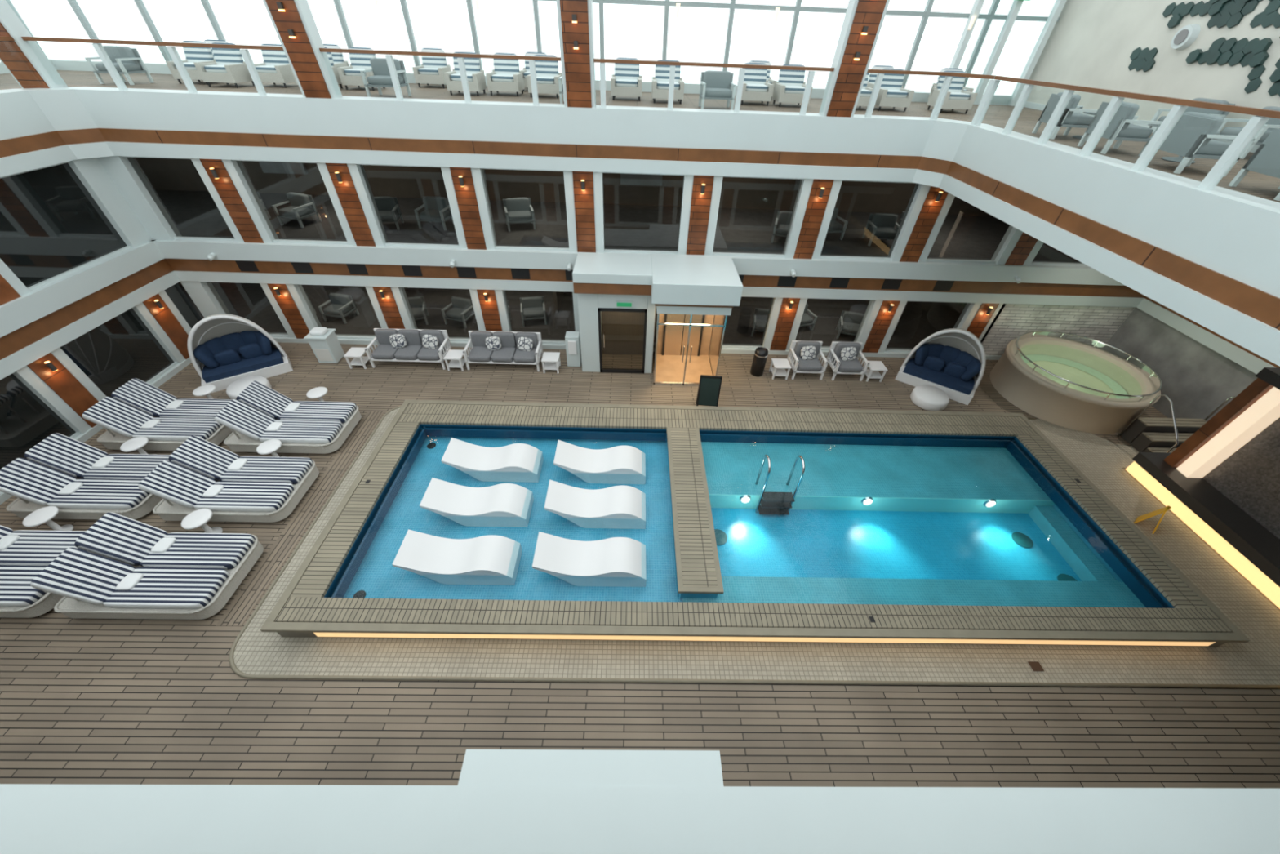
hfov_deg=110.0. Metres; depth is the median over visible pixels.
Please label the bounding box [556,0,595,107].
column
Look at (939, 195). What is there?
wall sconce
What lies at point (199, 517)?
round side table
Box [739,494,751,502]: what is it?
pool light
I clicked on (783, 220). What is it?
lounge chair
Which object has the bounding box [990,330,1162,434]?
hot tub
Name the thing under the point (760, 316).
lounge chair
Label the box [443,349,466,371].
side table
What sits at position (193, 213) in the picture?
floor
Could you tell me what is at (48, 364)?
wall sconce
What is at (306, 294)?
lounge chair
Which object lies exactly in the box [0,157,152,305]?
wall
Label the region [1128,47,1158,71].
wall art
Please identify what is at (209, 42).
striped armchair
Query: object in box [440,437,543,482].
lounger
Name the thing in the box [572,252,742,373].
elevator lobby
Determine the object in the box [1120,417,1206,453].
steps
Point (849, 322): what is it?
lounge chair
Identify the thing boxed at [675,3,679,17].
lights
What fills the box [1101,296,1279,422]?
wall
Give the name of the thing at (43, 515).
round side table
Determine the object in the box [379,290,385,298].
wall sconce
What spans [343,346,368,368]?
side table
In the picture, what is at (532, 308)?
lounge chair
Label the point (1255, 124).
glass railing
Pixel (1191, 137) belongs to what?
armchair
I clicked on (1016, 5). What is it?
window frame
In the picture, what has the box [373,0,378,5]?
lights
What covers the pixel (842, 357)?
armchair
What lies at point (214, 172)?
wall sconce
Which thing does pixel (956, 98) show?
striped armchair
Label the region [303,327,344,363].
base cabinet
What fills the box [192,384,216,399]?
round side table
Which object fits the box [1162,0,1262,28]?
wall art
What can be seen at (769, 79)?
striped armchair
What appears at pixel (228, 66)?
striped armchair
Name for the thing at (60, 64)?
window
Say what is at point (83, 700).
floor
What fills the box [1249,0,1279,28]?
wall art
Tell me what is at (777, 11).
lights
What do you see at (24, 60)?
column
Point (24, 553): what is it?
sun lounger
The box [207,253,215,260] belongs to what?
security camera
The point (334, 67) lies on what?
striped armchair
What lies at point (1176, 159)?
round coffee table
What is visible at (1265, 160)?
armchair
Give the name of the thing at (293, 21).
column
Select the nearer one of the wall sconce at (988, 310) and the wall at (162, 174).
the wall sconce at (988, 310)
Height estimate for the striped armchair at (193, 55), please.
0.867 m
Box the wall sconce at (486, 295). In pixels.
[483,293,488,301]
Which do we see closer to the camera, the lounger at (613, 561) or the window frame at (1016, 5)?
the lounger at (613, 561)
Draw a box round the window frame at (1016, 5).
[949,0,1066,106]
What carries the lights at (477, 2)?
attached to the window at (60, 64)
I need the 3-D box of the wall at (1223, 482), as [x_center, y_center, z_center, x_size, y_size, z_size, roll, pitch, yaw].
[13.162,3.332,5.964,2.810,3.100,10.450,1,41,-1]
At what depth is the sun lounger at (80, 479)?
8.84 m
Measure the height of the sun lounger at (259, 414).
1.085 m
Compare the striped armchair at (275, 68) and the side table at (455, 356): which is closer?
the striped armchair at (275, 68)
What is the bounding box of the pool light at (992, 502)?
[983,498,996,506]
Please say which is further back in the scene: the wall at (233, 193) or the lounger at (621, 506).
the wall at (233, 193)
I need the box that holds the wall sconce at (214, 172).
[209,168,218,178]
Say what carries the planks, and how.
on the floor at (83, 700)
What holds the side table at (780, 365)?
on the floor at (83, 700)
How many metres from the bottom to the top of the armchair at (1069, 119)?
0.740 m
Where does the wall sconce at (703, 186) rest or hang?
attached to the wall at (233, 193)
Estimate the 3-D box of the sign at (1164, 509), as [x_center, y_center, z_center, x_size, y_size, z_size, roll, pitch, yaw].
[10.813,1.862,9.362,0.300,0.640,0.339,-23,48,-26]
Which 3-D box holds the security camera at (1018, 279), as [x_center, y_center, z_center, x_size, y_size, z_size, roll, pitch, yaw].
[10.519,-4.095,12.467,0.140,0.154,0.231,1,41,-1]
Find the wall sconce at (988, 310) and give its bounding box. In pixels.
[986,306,993,315]
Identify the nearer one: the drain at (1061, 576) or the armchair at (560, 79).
the drain at (1061, 576)
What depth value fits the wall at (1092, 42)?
10.85 m
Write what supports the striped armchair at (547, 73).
on the deck
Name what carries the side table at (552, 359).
on the floor at (83, 700)
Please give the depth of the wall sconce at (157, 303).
11.98 m
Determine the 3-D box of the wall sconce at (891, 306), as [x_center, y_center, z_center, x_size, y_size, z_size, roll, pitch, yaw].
[7.360,-3.502,13.167,0.090,0.216,0.135,1,41,-1]
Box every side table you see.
[22,506,73,530]
[120,436,156,454]
[181,508,222,533]
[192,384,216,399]
[256,439,285,457]
[306,386,327,401]
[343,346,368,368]
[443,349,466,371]
[541,351,560,373]
[768,358,791,379]
[863,360,888,382]
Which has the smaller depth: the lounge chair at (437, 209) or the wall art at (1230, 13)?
the wall art at (1230, 13)
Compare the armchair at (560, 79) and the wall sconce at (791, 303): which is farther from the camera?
the wall sconce at (791, 303)
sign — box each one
[615,301,632,307]
[1133,505,1171,533]
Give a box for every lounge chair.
[256,191,271,217]
[271,192,322,228]
[306,293,316,313]
[317,292,359,324]
[373,196,404,230]
[407,296,429,324]
[413,195,453,231]
[441,296,475,328]
[502,197,536,231]
[506,300,511,319]
[520,296,546,326]
[751,307,768,336]
[770,210,792,243]
[799,302,817,330]
[826,207,848,239]
[835,311,864,338]
[862,213,899,245]
[895,211,905,231]
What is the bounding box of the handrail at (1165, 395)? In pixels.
[1116,394,1236,452]
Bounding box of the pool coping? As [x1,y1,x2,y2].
[259,400,1250,642]
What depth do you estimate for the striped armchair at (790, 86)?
12.12 m
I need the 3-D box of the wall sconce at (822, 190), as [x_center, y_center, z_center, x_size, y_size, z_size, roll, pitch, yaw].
[4.501,-5.809,11.116,0.090,0.216,0.135,1,41,-1]
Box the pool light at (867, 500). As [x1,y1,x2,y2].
[861,497,873,505]
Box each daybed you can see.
[186,313,293,392]
[894,328,986,404]
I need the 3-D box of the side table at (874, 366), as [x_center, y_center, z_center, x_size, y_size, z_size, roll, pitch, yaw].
[6.948,-1.649,13.320,0.480,0.440,0.480,1,41,-1]
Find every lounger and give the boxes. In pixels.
[0,432,169,519]
[0,524,104,617]
[30,511,263,619]
[82,377,233,450]
[137,435,319,522]
[213,381,361,453]
[392,528,522,585]
[419,477,533,527]
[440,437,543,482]
[532,531,645,586]
[544,479,645,528]
[553,440,645,484]
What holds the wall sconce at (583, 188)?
attached to the wall at (233, 193)
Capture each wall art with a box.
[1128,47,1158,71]
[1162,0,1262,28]
[1185,37,1272,93]
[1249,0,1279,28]
[1267,58,1279,97]
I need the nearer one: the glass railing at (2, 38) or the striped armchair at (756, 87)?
the glass railing at (2, 38)
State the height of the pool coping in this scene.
0.074 m
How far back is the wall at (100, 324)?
10.47 m
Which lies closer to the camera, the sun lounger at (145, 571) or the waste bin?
the sun lounger at (145, 571)
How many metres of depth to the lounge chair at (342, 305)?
14.88 m
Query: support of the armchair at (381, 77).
on the deck
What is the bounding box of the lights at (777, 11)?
[773,7,780,22]
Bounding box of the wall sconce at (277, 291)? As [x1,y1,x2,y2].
[273,287,280,295]
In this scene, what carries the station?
on the floor at (83, 700)
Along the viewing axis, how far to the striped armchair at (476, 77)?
11.87 m
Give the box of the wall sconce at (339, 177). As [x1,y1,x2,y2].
[334,172,342,182]
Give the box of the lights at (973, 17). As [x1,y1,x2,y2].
[968,15,977,30]
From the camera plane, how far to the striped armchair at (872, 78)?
13.34 m
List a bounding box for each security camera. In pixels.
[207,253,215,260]
[449,259,455,267]
[566,262,571,271]
[791,269,795,276]
[1013,275,1022,283]
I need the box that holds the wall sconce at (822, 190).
[818,187,824,198]
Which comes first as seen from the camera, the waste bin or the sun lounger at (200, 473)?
the sun lounger at (200, 473)
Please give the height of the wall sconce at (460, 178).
0.216 m
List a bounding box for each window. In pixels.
[0,59,57,74]
[5,0,1060,105]
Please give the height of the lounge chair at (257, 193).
0.740 m
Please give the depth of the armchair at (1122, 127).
7.99 m
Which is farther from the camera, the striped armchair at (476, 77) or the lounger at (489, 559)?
the striped armchair at (476, 77)
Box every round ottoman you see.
[226,375,271,399]
[910,384,949,411]
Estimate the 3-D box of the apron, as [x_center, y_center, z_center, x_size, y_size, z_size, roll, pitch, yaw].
[4.016,1.842,9.556,21.179,0.058,6.709,1,41,-1]
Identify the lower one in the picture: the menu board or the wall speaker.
the menu board
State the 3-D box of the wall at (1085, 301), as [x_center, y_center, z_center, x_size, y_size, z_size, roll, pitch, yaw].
[0.837,-3.609,13.288,27.700,3.050,0.420,1,41,-1]
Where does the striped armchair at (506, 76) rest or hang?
on the deck
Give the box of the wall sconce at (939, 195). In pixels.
[935,191,942,201]
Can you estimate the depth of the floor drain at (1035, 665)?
7.32 m
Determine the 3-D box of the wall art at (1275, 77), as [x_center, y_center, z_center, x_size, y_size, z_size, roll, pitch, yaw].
[12.114,-6.586,8.458,0.090,0.532,0.489,1,41,-1]
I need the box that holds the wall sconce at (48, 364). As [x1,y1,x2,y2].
[44,360,57,371]
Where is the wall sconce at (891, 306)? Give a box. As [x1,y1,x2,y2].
[888,304,893,311]
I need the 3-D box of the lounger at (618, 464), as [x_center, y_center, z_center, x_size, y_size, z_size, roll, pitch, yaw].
[-0.866,0.790,10.070,1.980,0.655,0.720,1,41,-1]
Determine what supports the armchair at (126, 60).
on the deck
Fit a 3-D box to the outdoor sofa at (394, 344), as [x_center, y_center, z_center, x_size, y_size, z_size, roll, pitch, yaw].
[-6.740,-2.302,13.091,2.110,0.900,0.810,1,41,-1]
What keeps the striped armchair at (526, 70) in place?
on the deck
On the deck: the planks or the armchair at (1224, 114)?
the armchair at (1224, 114)
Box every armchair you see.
[84,45,154,84]
[164,40,214,84]
[195,42,254,88]
[204,40,228,58]
[253,44,295,88]
[290,46,342,88]
[323,44,349,84]
[337,47,385,90]
[360,57,411,97]
[412,48,451,88]
[444,52,486,96]
[485,53,524,96]
[520,52,546,91]
[526,54,562,98]
[558,74,564,103]
[610,57,641,101]
[651,59,684,103]
[697,71,736,110]
[741,62,773,106]
[749,60,775,97]
[772,64,813,106]
[786,340,828,380]
[826,341,869,381]
[856,72,872,107]
[866,65,902,88]
[871,68,915,111]
[926,71,977,114]
[927,68,973,99]
[1031,92,1097,141]
[1076,101,1162,155]
[1146,97,1235,128]
[1158,111,1256,177]
[1211,106,1279,159]
[1228,128,1279,200]
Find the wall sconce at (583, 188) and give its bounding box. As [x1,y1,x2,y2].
[581,180,585,191]
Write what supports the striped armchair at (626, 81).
on the deck
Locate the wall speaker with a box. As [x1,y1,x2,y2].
[1170,24,1200,50]
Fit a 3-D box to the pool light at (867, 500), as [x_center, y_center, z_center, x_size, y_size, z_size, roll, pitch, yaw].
[5.023,1.643,9.889,0.260,0.260,0.043,1,41,-1]
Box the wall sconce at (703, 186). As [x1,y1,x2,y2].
[700,183,705,194]
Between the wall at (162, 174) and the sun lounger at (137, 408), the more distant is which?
the wall at (162, 174)
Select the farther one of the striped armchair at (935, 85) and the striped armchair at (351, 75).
the striped armchair at (935, 85)
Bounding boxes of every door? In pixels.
[598,307,647,373]
[652,306,727,385]
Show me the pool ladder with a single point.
(771, 503)
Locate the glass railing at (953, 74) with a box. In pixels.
[930,72,995,124]
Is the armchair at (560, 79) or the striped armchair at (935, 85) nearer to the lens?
the armchair at (560, 79)
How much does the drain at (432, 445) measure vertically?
0.015 m
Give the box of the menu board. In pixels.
[695,374,722,406]
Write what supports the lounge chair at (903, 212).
on the floor at (193, 213)
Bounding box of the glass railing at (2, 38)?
[0,36,14,40]
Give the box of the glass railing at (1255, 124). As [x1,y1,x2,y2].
[973,75,1279,190]
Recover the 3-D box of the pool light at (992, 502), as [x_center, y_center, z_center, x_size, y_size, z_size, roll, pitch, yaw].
[7.782,1.701,9.949,0.260,0.260,0.043,1,41,-1]
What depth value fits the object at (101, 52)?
9.61 m
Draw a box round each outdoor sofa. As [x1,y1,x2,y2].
[364,328,451,369]
[462,330,542,371]
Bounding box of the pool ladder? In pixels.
[755,454,804,515]
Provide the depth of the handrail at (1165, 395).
10.90 m
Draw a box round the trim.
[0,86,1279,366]
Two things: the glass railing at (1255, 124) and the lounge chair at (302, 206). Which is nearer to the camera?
the glass railing at (1255, 124)
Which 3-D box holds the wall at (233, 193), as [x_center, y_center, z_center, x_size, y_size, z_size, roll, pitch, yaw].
[0.912,-5.521,11.662,27.700,1.970,0.320,1,41,-1]
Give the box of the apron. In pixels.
[229,405,1279,688]
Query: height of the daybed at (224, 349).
1.834 m
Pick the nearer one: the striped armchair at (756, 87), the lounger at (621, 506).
the lounger at (621, 506)
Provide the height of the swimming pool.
0.880 m
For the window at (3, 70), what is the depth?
12.51 m
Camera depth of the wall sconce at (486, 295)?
12.86 m
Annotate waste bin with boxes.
[750,346,768,376]
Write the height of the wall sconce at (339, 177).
0.216 m
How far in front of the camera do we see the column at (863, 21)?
9.38 m
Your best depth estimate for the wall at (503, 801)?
3.44 m
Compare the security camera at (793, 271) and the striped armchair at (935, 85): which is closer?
the security camera at (793, 271)
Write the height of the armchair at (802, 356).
0.900 m
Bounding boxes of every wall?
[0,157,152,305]
[0,240,201,504]
[0,749,1279,853]
[97,155,1087,266]
[133,157,992,216]
[150,236,1145,359]
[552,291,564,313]
[1023,0,1279,152]
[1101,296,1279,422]
[1125,367,1279,608]
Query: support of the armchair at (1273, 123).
on the deck
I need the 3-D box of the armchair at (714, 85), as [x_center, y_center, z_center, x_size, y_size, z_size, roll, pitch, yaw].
[1.932,-8.406,11.195,0.800,0.740,0.700,1,41,-1]
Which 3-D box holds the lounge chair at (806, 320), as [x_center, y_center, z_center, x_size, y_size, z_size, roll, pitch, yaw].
[5.524,-3.781,15.438,0.800,0.740,0.700,-10,43,-14]
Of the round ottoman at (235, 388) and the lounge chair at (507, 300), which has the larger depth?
the lounge chair at (507, 300)
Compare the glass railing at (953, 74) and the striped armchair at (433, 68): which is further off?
the striped armchair at (433, 68)
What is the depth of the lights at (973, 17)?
12.83 m
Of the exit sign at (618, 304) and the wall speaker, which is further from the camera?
the exit sign at (618, 304)
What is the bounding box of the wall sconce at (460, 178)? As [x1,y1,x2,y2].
[458,176,464,186]
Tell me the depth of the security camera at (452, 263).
12.07 m
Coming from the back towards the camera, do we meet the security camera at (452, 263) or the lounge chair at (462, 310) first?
the lounge chair at (462, 310)
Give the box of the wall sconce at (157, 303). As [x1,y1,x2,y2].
[154,299,164,308]
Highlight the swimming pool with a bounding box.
[276,423,1226,646]
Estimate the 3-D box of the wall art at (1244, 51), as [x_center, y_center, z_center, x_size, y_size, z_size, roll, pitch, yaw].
[12.115,-7.472,9.234,0.090,0.830,1.873,1,41,-1]
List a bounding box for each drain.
[353,590,365,598]
[426,442,435,448]
[714,528,727,545]
[1011,531,1033,547]
[1027,661,1044,671]
[1057,573,1077,581]
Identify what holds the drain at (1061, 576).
on the swimming pool
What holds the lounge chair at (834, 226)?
on the floor at (193, 213)
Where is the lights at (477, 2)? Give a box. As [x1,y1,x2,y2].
[475,0,479,9]
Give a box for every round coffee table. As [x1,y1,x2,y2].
[1071,111,1096,138]
[1161,131,1220,163]
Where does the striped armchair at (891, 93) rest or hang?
on the deck
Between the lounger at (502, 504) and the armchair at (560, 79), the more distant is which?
the armchair at (560, 79)
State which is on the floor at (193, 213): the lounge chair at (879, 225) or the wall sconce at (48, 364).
the lounge chair at (879, 225)
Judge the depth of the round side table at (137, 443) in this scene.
9.80 m
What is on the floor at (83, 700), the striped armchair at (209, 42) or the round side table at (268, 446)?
the round side table at (268, 446)
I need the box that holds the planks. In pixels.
[216,410,384,626]
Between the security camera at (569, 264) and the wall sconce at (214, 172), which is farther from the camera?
the security camera at (569, 264)
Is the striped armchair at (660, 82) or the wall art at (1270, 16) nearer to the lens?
the wall art at (1270, 16)
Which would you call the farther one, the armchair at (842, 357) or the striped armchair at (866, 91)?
the armchair at (842, 357)
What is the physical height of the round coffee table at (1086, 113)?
0.450 m
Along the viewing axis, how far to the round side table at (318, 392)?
11.33 m
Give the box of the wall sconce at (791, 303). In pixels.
[788,301,793,309]
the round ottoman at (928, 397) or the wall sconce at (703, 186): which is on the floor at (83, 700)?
the round ottoman at (928, 397)
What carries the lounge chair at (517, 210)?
on the floor at (193, 213)
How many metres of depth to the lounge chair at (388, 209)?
12.93 m
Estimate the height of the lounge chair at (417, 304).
0.740 m
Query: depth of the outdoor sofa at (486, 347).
13.03 m
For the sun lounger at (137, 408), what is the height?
1.085 m
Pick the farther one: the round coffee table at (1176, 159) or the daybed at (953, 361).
the daybed at (953, 361)
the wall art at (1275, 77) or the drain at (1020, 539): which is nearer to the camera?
the wall art at (1275, 77)
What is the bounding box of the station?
[564,331,581,366]
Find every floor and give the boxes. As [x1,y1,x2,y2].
[0,282,1279,787]
[153,190,1081,262]
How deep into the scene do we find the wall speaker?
9.88 m
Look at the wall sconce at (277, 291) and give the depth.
12.74 m
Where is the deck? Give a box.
[0,70,1279,203]
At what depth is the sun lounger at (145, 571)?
7.48 m
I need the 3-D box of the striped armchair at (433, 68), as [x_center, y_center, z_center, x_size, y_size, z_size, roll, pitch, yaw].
[-6.059,-10.464,13.063,0.820,0.867,0.866,1,41,-1]
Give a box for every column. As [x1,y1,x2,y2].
[0,0,68,88]
[262,0,342,98]
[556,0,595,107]
[818,0,889,117]
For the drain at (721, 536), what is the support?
on the swimming pool
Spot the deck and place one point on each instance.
(1254, 184)
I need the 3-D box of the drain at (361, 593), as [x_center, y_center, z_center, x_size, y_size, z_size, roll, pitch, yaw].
[-4.935,2.968,7.885,0.200,0.015,0.200,1,41,-1]
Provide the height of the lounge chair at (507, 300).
0.740 m
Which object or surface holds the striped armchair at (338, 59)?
on the deck

